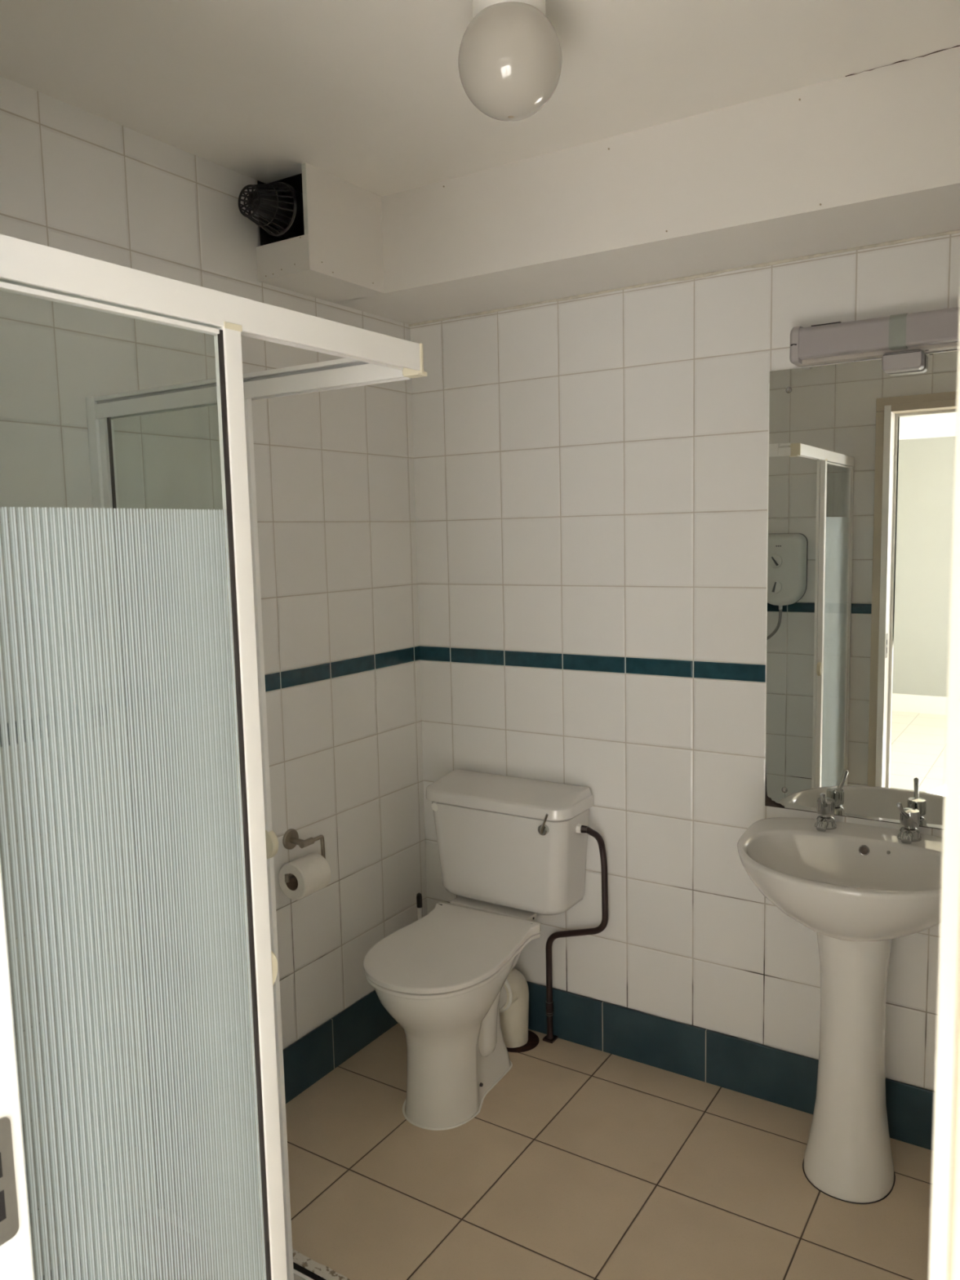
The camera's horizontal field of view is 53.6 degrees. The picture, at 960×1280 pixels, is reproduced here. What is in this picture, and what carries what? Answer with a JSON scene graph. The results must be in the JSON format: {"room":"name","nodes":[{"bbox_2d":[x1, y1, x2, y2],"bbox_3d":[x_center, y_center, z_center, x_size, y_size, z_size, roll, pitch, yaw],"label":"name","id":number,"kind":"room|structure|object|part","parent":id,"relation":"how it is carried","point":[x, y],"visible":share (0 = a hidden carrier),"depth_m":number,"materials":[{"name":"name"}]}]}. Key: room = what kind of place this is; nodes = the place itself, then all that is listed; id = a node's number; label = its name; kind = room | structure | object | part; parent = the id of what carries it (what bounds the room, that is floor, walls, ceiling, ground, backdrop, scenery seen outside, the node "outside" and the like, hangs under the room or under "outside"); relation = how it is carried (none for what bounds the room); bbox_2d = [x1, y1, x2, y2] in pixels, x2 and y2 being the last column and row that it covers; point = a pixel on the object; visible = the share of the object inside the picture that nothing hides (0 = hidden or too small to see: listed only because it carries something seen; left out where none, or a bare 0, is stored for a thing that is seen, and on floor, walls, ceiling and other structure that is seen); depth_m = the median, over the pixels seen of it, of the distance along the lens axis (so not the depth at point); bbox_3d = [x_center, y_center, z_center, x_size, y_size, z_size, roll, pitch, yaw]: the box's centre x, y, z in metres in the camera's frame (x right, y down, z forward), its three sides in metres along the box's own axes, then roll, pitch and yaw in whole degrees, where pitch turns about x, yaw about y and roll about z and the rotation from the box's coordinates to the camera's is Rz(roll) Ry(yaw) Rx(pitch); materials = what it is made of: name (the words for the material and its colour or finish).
{"room":"bathroom","nodes":[
{"label":"bathroom","id":0,"kind":"room"},
{"bbox_2d":[0,75,427,1279],"bbox_3d":[-0.842,0.104,2.163,0.100,2.455,2.235,3,8,33],"label":"wall","id":1,"kind":"structure","parent":0,"point":[335,473],"depth_m":2.49,"materials":[{"name":"tile"}]},
{"bbox_2d":[238,182,304,238],"bbox_3d":[-0.473,-1.071,2.393,0.126,0.126,0.299,3,8,33],"label":"exhaust fan","id":2,"kind":"object","parent":1,"relation":"attached to","point":[279,208],"visible":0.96,"depth_m":2.32,"materials":[{"name":"black plastic"}]},
{"bbox_2d":[240,186,257,214],"bbox_3d":[-0.550,-1.050,2.274,0.068,0.068,0.010,3,8,33],"label":"grille","id":3,"kind":"object","parent":2,"relation":"attached to","point":[252,198],"depth_m":2.28,"materials":[{"name":"black plastic"}]},
{"bbox_2d":[201,1204,350,1279],"bbox_3d":[-0.364,1.340,2.039,0.922,0.004,0.029,3,8,33],"label":"trim","id":4,"kind":"structure","parent":1,"relation":"attached to","point":[327,1273],"depth_m":2.03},
{"bbox_2d":[232,1235,325,1279],"bbox_3d":[-0.383,1.343,2.028,0.902,0.001,0.013,3,8,33],"label":"trim","id":5,"kind":"structure","parent":1,"relation":"attached to","point":[295,1266],"depth_m":2.02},
{"bbox_2d":[195,990,397,1160],"bbox_3d":[-0.464,1.190,2.735,0.008,0.154,1.100,3,8,33],"label":"baseboard","id":6,"kind":"structure","parent":1,"relation":"attached to","point":[313,1056],"depth_m":2.78,"materials":[{"name":"teal tile"}]},
{"bbox_2d":[282,828,325,882],"bbox_3d":[-0.496,0.576,2.586,0.064,0.114,0.156,3,8,33],"label":"toilet roll holder","id":7,"kind":"object","parent":1,"relation":"attached to","point":[291,839],"visible":0.87,"depth_m":2.59,"materials":[{"name":"silver metal"}]},
{"bbox_3d":[-0.495,0.550,2.588,0.050,0.019,0.017,3,8,33],"label":"post","id":8,"kind":"part","parent":7,"relation":"part of","materials":[{"name":"silver metal"}]},
{"bbox_2d":[278,853,330,900],"bbox_3d":[-0.475,0.640,2.575,0.101,0.101,0.102,3,8,33],"label":"toilet roll","id":9,"kind":"object","parent":7,"relation":"hanging from","point":[311,872],"visible":0.94,"depth_m":2.54,"materials":[{"name":"paper"}]},
{"bbox_2d":[256,162,384,303],"bbox_3d":[-0.415,-1.051,2.482,0.180,0.250,0.296,3,8,33],"label":"duct","id":10,"kind":"object","parent":1,"relation":"attached to","point":[338,257],"depth_m":2.42,"materials":[{"name":"paint"}]},
{"bbox_2d":[0,0,959,196],"bbox_3d":[0.027,-1.128,1.505,2.170,0.100,2.335,3,8,33],"label":"ceiling","id":11,"kind":"structure","parent":0,"point":[370,95],"depth_m":1.84,"materials":[{"name":"paint"}]},
{"bbox_2d":[457,0,562,121],"bbox_3d":[0.049,-0.977,1.571,0.172,0.215,0.172,3,8,33],"label":"globe ceiling light","id":12,"kind":"object","parent":11,"relation":"attached to","point":[509,58],"visible":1,"depth_m":1.52,"materials":[{"name":"white glass"}]},
{"bbox_2d":[196,1022,932,1279],"bbox_3d":[0.085,1.411,1.788,2.170,0.100,2.335,3,8,33],"label":"floor","id":13,"kind":"structure","parent":0,"point":[580,1162],"depth_m":2.27,"materials":[{"name":"beige tile"}]},
{"bbox_2d":[42,1204,314,1279],"bbox_3d":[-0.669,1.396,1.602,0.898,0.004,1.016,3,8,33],"label":"shower tray","id":14,"kind":"object","parent":13,"relation":"on","point":[296,1277],"visible":0.21,"depth_m":2.08,"materials":[{"name":"white ceramic"}]},
{"bbox_2d":[0,234,426,1279],"bbox_3d":[-0.691,0.474,1.496,0.901,1.861,1.011,3,8,33],"label":"shower enclosure","id":15,"kind":"object","parent":14,"relation":"on","point":[220,655],"visible":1,"depth_m":1.17,"materials":[{"name":"white metal"}]},
{"bbox_3d":[-0.454,-0.359,0.989,0.013,0.006,0.472,3,8,33],"label":"door rail","id":16,"kind":"part","parent":15,"relation":"part of","materials":[{"name":"white metal"}]},
{"bbox_3d":[-0.453,0.508,1.089,0.005,1.825,0.526,3,8,33],"label":"fixed pane","id":17,"kind":"part","parent":15,"relation":"part of","materials":[{"name":"clear glass"}]},
{"bbox_3d":[-0.434,0.525,1.087,0.005,1.779,0.471,3,8,33],"label":"sliding door","id":18,"kind":"part","parent":15,"relation":"part of","materials":[{"name":"clear glass"}]},
{"bbox_3d":[-0.597,0.428,2.002,0.392,1.797,0.005,3,8,33],"label":"sliding door","id":19,"kind":"part","parent":15,"relation":"part of","materials":[{"name":"clear glass"}]},
{"bbox_3d":[-0.603,0.415,2.016,0.395,1.835,0.005,3,8,33],"label":"fixed pane","id":20,"kind":"part","parent":15,"relation":"part of","materials":[{"name":"clear glass"}]},
{"bbox_3d":[-0.360,-0.406,1.149,0.038,0.042,0.918,3,8,33],"label":"head rail","id":21,"kind":"part","parent":15,"relation":"part of","materials":[{"name":"white metal"}]},
{"bbox_3d":[-0.451,-0.476,1.800,0.839,0.045,0.040,3,8,33],"label":"head rail","id":22,"kind":"part","parent":15,"relation":"part of","materials":[{"name":"white metal"}]},
{"bbox_3d":[-0.414,0.404,1.877,0.032,0.064,0.016,3,8,33],"label":"knob","id":23,"kind":"part","parent":15,"relation":"part of","materials":[{"name":"beige plastic"}]},
{"bbox_3d":[-0.293,0.450,1.300,0.016,0.071,0.035,3,8,33],"label":"knob","id":24,"kind":"part","parent":15,"relation":"part of","materials":[{"name":"beige plastic"}]},
{"bbox_2d":[416,893,422,919],"bbox_3d":[-0.182,1.009,2.973,0.104,0.448,0.104,3,8,33],"label":"toilet brush","id":25,"kind":"object","parent":13,"relation":"on","point":[419,896],"visible":0.09,"depth_m":2.95,"materials":[{"name":"white paint"}]},
{"bbox_3d":[-0.183,0.999,2.972,0.015,0.368,0.014,3,8,33],"label":"handle","id":26,"kind":"part","parent":25,"relation":"part of","materials":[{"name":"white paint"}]},
{"bbox_2d":[363,768,593,1130],"bbox_3d":[-0.048,0.859,2.667,0.496,0.811,0.671,3,8,33],"label":"toilet","id":27,"kind":"object","parent":13,"relation":"on","point":[512,850],"visible":1,"depth_m":2.69,"materials":[{"name":"ceramic"}]},
{"bbox_3d":[-0.095,0.860,2.593,0.368,0.013,0.495,3,8,33],"label":"seat","id":28,"kind":"part","parent":27,"relation":"part of","materials":[{"name":"white plastic"}]},
{"bbox_3d":[-0.095,0.840,2.591,0.370,0.028,0.497,3,8,33],"label":"lid","id":29,"kind":"part","parent":27,"relation":"part of","materials":[{"name":"white plastic"}]},
{"bbox_3d":[0.074,0.458,2.825,0.496,0.053,0.190,3,8,33],"label":"cistern lid","id":30,"kind":"part","parent":27,"relation":"part of","materials":[{"name":"white ceramic"}]},
{"bbox_3d":[0.178,0.533,2.670,0.031,0.031,0.016,3,8,33],"label":"flush lever","id":31,"kind":"part","parent":27,"relation":"part of","materials":[{"name":"silver metal"}]},
{"bbox_3d":[0.178,0.513,2.652,0.010,0.063,0.033,-6,8,-38],"label":"lever arm","id":32,"kind":"part","parent":27,"relation":"part of","materials":[{"name":"silver metal"}]},
{"bbox_2d":[542,825,608,1043],"bbox_3d":[0.269,0.880,2.817,0.216,0.718,0.081,3,8,36],"label":"supply pipe","id":33,"kind":"object","parent":27,"relation":"attached to","point":[550,1037],"visible":1,"depth_m":2.82,"materials":[{"name":"metal"}]},
{"bbox_2d":[737,792,942,1204],"bbox_3d":[0.863,0.835,2.221,0.538,0.912,0.448,3,8,33],"label":"washbasin","id":34,"kind":"object","parent":13,"relation":"on","point":[861,888],"visible":1,"depth_m":2.20,"materials":[{"name":"white ceramic"}]},
{"bbox_2d":[813,792,836,831],"bbox_3d":[0.847,0.418,2.343,0.053,0.109,0.109,3,8,33],"label":"tap","id":35,"kind":"object","parent":34,"relation":"on","point":[825,806],"depth_m":2.35,"materials":[{"name":"silver metal"}]},
{"bbox_3d":[0.857,0.573,2.192,0.538,0.176,0.448,3,8,33],"label":"bowl","id":36,"kind":"part","parent":34,"relation":"part of","materials":[{"name":"white ceramic"}]},
{"bbox_2d":[896,802,921,844],"bbox_3d":[1.009,0.426,2.240,0.053,0.109,0.108,3,8,33],"label":"tap","id":37,"kind":"object","parent":34,"relation":"on","point":[909,819],"depth_m":2.24,"materials":[{"name":"silver metal"}]},
{"bbox_2d":[409,232,959,1091],"bbox_3d":[0.659,0.024,2.580,2.170,2.455,0.100,3,8,33],"label":"wall","id":38,"kind":"structure","parent":0,"point":[591,472],"depth_m":2.66,"materials":[{"name":"tile"}]},
{"bbox_2d":[334,45,959,324],"bbox_3d":[0.510,-1.048,2.265,1.970,0.250,0.360,3,8,33],"label":"bulkhead","id":39,"kind":"object","parent":38,"relation":"attached to","point":[871,157],"depth_m":2.15,"materials":[{"name":"paint"}]},
{"bbox_2d":[408,229,959,326],"bbox_3d":[0.600,-0.940,2.433,1.950,0.012,0.012,3,8,33],"label":"trim","id":40,"kind":"structure","parent":38,"relation":"attached to","point":[896,242],"depth_m":2.44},
{"bbox_2d":[526,981,934,1150],"bbox_3d":[0.660,1.173,2.660,1.962,0.154,0.008,3,8,33],"label":"baseboard","id":41,"kind":"structure","parent":38,"relation":"attached to","point":[771,1074],"depth_m":2.67,"materials":[{"name":"teal tile"}]},
{"bbox_2d":[764,350,958,829],"bbox_3d":[0.958,-0.108,2.300,0.527,1.118,0.012,3,8,33],"label":"wall mirror","id":42,"kind":"object","parent":38,"relation":"attached to","point":[861,455],"visible":1,"depth_m":2.32,"materials":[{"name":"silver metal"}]},
{"bbox_2d":[789,306,959,373],"bbox_3d":[0.969,-0.685,2.183,0.488,0.129,0.079,3,8,33],"label":"light","id":43,"kind":"object","parent":38,"relation":"attached to","point":[902,340],"visible":1,"depth_m":2.18,"materials":[{"name":"plastic"}]},
{"bbox_3d":[-0.530,0.256,0.740,1.970,2.455,0.030,3,8,33],"label":"wall","id":44,"kind":"structure","parent":0,"visible":0},
{"bbox_2d":[0,313,959,1279],"bbox_3d":[-0.143,0.450,0.530,0.862,2.099,0.216,3,8,33],"label":"door frame","id":45,"kind":"structure","parent":44,"relation":"in","point":[15,1249],"depth_m":0.27,"materials":[{"name":"white paint"}]},
{"bbox_3d":[-0.410,0.458,0.794,0.002,0.109,0.042,3,8,33],"label":"strike plate","id":46,"kind":"part","parent":45,"relation":"part of","materials":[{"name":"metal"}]}
]}

